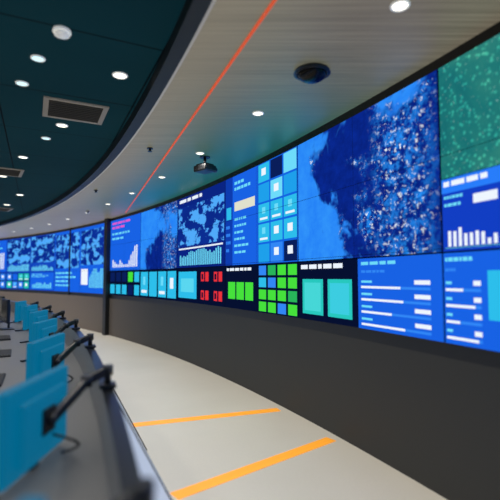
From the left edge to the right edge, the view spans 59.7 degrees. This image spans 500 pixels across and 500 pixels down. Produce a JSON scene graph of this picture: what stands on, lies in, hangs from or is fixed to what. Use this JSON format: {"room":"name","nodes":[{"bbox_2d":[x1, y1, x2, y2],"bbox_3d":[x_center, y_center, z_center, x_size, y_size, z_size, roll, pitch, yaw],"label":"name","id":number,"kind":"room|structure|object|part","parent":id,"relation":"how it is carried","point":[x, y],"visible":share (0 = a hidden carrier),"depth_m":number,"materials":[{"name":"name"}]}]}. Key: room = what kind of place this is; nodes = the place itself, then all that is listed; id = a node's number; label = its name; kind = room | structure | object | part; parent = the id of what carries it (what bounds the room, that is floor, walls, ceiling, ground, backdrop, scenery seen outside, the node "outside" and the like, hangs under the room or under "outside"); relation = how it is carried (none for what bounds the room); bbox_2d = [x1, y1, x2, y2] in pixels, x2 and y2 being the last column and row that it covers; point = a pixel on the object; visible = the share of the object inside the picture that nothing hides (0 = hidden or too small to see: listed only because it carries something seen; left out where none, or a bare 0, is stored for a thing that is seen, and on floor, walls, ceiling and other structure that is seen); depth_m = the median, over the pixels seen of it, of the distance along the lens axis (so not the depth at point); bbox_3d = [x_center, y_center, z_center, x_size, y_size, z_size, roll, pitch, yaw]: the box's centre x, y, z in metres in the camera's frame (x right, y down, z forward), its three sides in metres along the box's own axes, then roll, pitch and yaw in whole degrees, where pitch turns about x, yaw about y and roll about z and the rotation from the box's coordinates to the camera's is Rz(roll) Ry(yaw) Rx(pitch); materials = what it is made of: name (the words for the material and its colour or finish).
{"room":"control room","nodes":[
{"label":"control room","id":0,"kind":"room"},
{"bbox_2d":[0,0,185,221],"bbox_3d":[-13.560,-1.210,9.496,43.932,0.170,13.824,-3,-5,41],"label":"ceiling","id":1,"kind":"structure","parent":0,"point":[130,37],"depth_m":3.72,"materials":[{"name":"paint"}]},
{"bbox_2d":[0,207,12,211],"bbox_3d":[-6.319,-1.024,10.910,0.600,0.022,0.560,3,-5,-41],"label":"ceiling vent","id":2,"kind":"object","parent":1,"relation":"in","point":[1,208],"visible":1,"depth_m":10.93,"materials":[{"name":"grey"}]},
{"bbox_2d":[0,167,23,176],"bbox_3d":[-4.013,-1.268,7.053,0.600,0.022,0.560,2,-4,-32],"label":"ceiling vent","id":3,"kind":"object","parent":1,"relation":"in","point":[3,171],"visible":1,"depth_m":7.08,"materials":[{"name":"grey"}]},
{"bbox_2d":[15,80,28,86],"bbox_3d":[-2.020,-1.477,3.862,0.112,0.016,0.112,2,-4,-26],"label":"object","id":4,"kind":"object","parent":1,"relation":"attached to","point":[18,82],"visible":1,"depth_m":3.86,"materials":[{"name":"white plastic"}]},
{"bbox_2d":[30,54,45,61],"bbox_3d":[-1.665,-1.504,3.422,0.112,0.016,0.112,2,-4,-25],"label":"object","id":5,"kind":"object","parent":1,"relation":"attached to","point":[38,58],"visible":1,"depth_m":3.42,"materials":[{"name":"white plastic"}]},
{"bbox_2d":[52,25,71,38],"bbox_3d":[-1.309,-1.505,3.034,0.124,0.055,0.124,2,-4,-24],"label":"smoke detector","id":6,"kind":"object","parent":1,"relation":"attached to","point":[61,32],"visible":1,"depth_m":3.00,"materials":[{"name":"white plastic"}]},
{"bbox_2d":[56,123,67,127],"bbox_3d":[-2.125,-1.410,4.926,0.132,0.016,0.132,2,-4,-27],"label":"ceiling light","id":7,"kind":"object","parent":1,"relation":"attached to","point":[62,125],"visible":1,"depth_m":4.93,"materials":[{"name":"white plastic"}]},
{"bbox_2d":[42,96,108,124],"bbox_3d":[-1.811,-1.428,4.511,0.600,0.022,0.560,2,-4,-26],"label":"ceiling vent","id":8,"kind":"object","parent":1,"relation":"in","point":[53,107],"visible":1,"depth_m":4.47,"materials":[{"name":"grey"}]},
{"bbox_2d":[112,71,127,78],"bbox_3d":[-1.106,-1.486,3.710,0.132,0.016,0.132,2,-4,-25],"label":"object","id":9,"kind":"object","parent":1,"relation":"attached to","point":[119,75],"visible":1,"depth_m":3.71,"materials":[{"name":"white plastic"}]},
{"bbox_2d":[0,21,499,499],"bbox_3d":[-10.671,0.630,12.690,46.841,3.440,9.345,-3,-5,41],"label":"wall","id":10,"kind":"structure","parent":0,"point":[428,410],"depth_m":4.06,"materials":[{"name":"grey paint"}]},
{"bbox_2d":[68,218,110,334],"bbox_3d":[-9.833,1.008,16.490,8.605,3.165,12.636,1,-4,-18],"label":"wall column","id":11,"kind":"structure","parent":10,"relation":"attached to","point":[107,222],"depth_m":11.84,"materials":[{"name":"black metal"}]},
{"bbox_2d":[0,33,499,351],"bbox_3d":[-10.496,0.235,12.262,46.721,1.995,9.185,-3,-5,42],"label":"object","id":12,"kind":"structure","parent":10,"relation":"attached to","point":[387,218],"depth_m":4.12,"materials":[{"name":"blue glass"}]},
{"bbox_2d":[0,0,499,238],"bbox_3d":[-11.218,-0.983,12.164,46.435,0.286,10.408,-3,-5,41],"label":"ceiling","id":13,"kind":"structure","parent":0,"point":[367,47],"depth_m":3.64,"materials":[{"name":"beige"}]},
{"bbox_2d":[125,0,276,212],"bbox_3d":[-0.701,-1.315,4.700,0.018,0.011,13.222,1,-4,-21],"label":"stripe","id":14,"kind":"object","parent":13,"relation":"attached to","point":[272,3],"depth_m":3.48,"materials":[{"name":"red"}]},
{"bbox_2d":[194,156,216,173],"bbox_3d":[-0.589,-1.145,5.864,0.240,0.206,0.256,-3,-5,42],"label":"camera","id":15,"kind":"object","parent":13,"relation":"attached to","point":[202,168],"visible":1,"depth_m":5.79,"materials":[{"name":"black plastic"}]},
{"bbox_3d":[0.079,-1.345,4.288,0.116,0.016,0.116,2,-4,-25],"label":"downlight in the row","id":16,"kind":"part","parent":13,"relation":"part of"},
{"bbox_2d":[294,63,330,83],"bbox_3d":[0.486,-1.360,3.413,0.290,0.086,0.290,2,-4,-23],"label":"dome camera","id":17,"kind":"object","parent":13,"relation":"attached to","point":[308,73],"visible":1,"depth_m":3.34,"materials":[{"name":"black plastic"}]},
{"bbox_3d":[0.891,-1.452,2.588,0.116,0.016,0.116,1,-4,-21],"label":"downlight in the row","id":18,"kind":"part","parent":13,"relation":"part of"},
{"bbox_2d":[80,328,446,499],"bbox_3d":[-12.974,2.241,9.949,47.285,0.120,16.343,-3,-5,41],"label":"floor","id":19,"kind":"structure","parent":0,"point":[152,384],"depth_m":4.10,"materials":[{"name":"plastic"}]},
{"bbox_2d":[0,301,171,499],"bbox_3d":[-8.622,1.684,9.774,6.419,0.970,35.030,3,-5,-42],"label":"console desk","id":20,"kind":"object","parent":19,"relation":"on","point":[110,454],"visible":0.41,"depth_m":2.01,"materials":[{"name":"grey"}]},
{"bbox_2d":[0,296,4,321],"bbox_3d":[-4.686,1.103,8.166,0.200,0.485,0.620,3,-5,-44],"label":"display","id":21,"kind":"object","parent":20,"relation":"on","point":[1,297],"visible":0.3,"depth_m":7.99,"materials":[{"name":"black plastic"}]},
{"bbox_2d":[0,373,5,386],"bbox_3d":[-2.046,1.038,3.481,0.140,0.024,0.440,2,-4,-25],"label":"keyboard","id":22,"kind":"object","parent":20,"relation":"on","point":[2,375],"visible":1,"depth_m":3.52,"materials":[{"name":"black plastic"}]},
{"bbox_2d":[0,349,10,357],"bbox_3d":[-2.666,1.116,4.721,0.140,0.024,0.440,2,-4,-28],"label":"keyboard","id":23,"kind":"object","parent":20,"relation":"on","point":[3,353],"visible":1,"depth_m":4.66,"materials":[{"name":"black plastic"}]},
{"bbox_2d":[0,335,10,340],"bbox_3d":[-3.341,1.193,5.931,0.140,0.024,0.440,2,-4,-30],"label":"keyboard","id":24,"kind":"object","parent":20,"relation":"on","point":[2,337],"visible":1,"depth_m":5.86,"materials":[{"name":"black plastic"}]},
{"bbox_2d":[0,298,13,329],"bbox_3d":[-3.911,1.030,7.011,0.200,0.485,0.620,3,-4,-36],"label":"display","id":25,"kind":"object","parent":20,"relation":"on","point":[6,306],"visible":1,"depth_m":6.90,"materials":[{"name":"black plastic"}]},
{"bbox_2d":[10,300,39,322],"bbox_3d":[-4.280,1.150,8.193,0.333,0.386,0.766,0,-4,7],"label":"monitor","id":26,"kind":"object","parent":20,"relation":"on","point":[19,305],"visible":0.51,"depth_m":7.90,"materials":[{"name":"blue plastic"}]},
{"bbox_2d":[15,304,52,330],"bbox_3d":[-3.505,1.076,7.021,0.333,0.386,0.766,-1,-4,10],"label":"monitor","id":27,"kind":"object","parent":20,"relation":"on","point":[28,309],"visible":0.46,"depth_m":6.72,"materials":[{"name":"blue plastic"}]},
{"bbox_2d":[20,310,65,342],"bbox_3d":[-2.783,1.000,5.817,0.333,0.386,0.766,-1,-4,13],"label":"monitor","id":28,"kind":"object","parent":20,"relation":"on","point":[42,315],"visible":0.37,"depth_m":5.60,"materials":[{"name":"blue plastic"}]},
{"bbox_2d":[20,318,79,361],"bbox_3d":[-2.115,0.922,4.582,0.333,0.386,0.766,-1,-4,15],"label":"monitor","id":29,"kind":"object","parent":20,"relation":"on","point":[42,329],"visible":0.44,"depth_m":4.43,"materials":[{"name":"blue plastic"}]},
{"bbox_2d":[0,364,116,492],"bbox_3d":[-0.946,0.761,2.029,0.333,0.386,0.766,-1,-4,20],"label":"monitor","id":30,"kind":"object","parent":20,"relation":"on","point":[33,412],"visible":1,"depth_m":1.82,"materials":[{"name":"blue plastic"}]},
{"bbox_2d":[25,333,95,382],"bbox_3d":[-1.502,0.843,3.318,0.333,0.386,0.766,-1,-4,18],"label":"monitor","id":31,"kind":"object","parent":20,"relation":"on","point":[45,354],"visible":0.56,"depth_m":3.13,"materials":[{"name":"blue plastic"}]},
{"bbox_2d":[21,477,154,499],"bbox_3d":[-0.447,0.678,0.716,0.333,0.386,0.766,-2,-4,23],"label":"monitor","id":32,"kind":"object","parent":20,"relation":"on","point":[142,488],"visible":1,"depth_m":0.97,"materials":[{"name":"black plastic"}]},
{"bbox_2d":[133,408,335,499],"bbox_3d":[0.500,1.712,2.567,1.764,0.002,5.158,1,-4,-22],"label":"tape","id":33,"kind":"object","parent":19,"relation":"on","point":[198,487],"visible":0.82,"depth_m":3.73,"materials":[{"name":"orange"}]}
]}

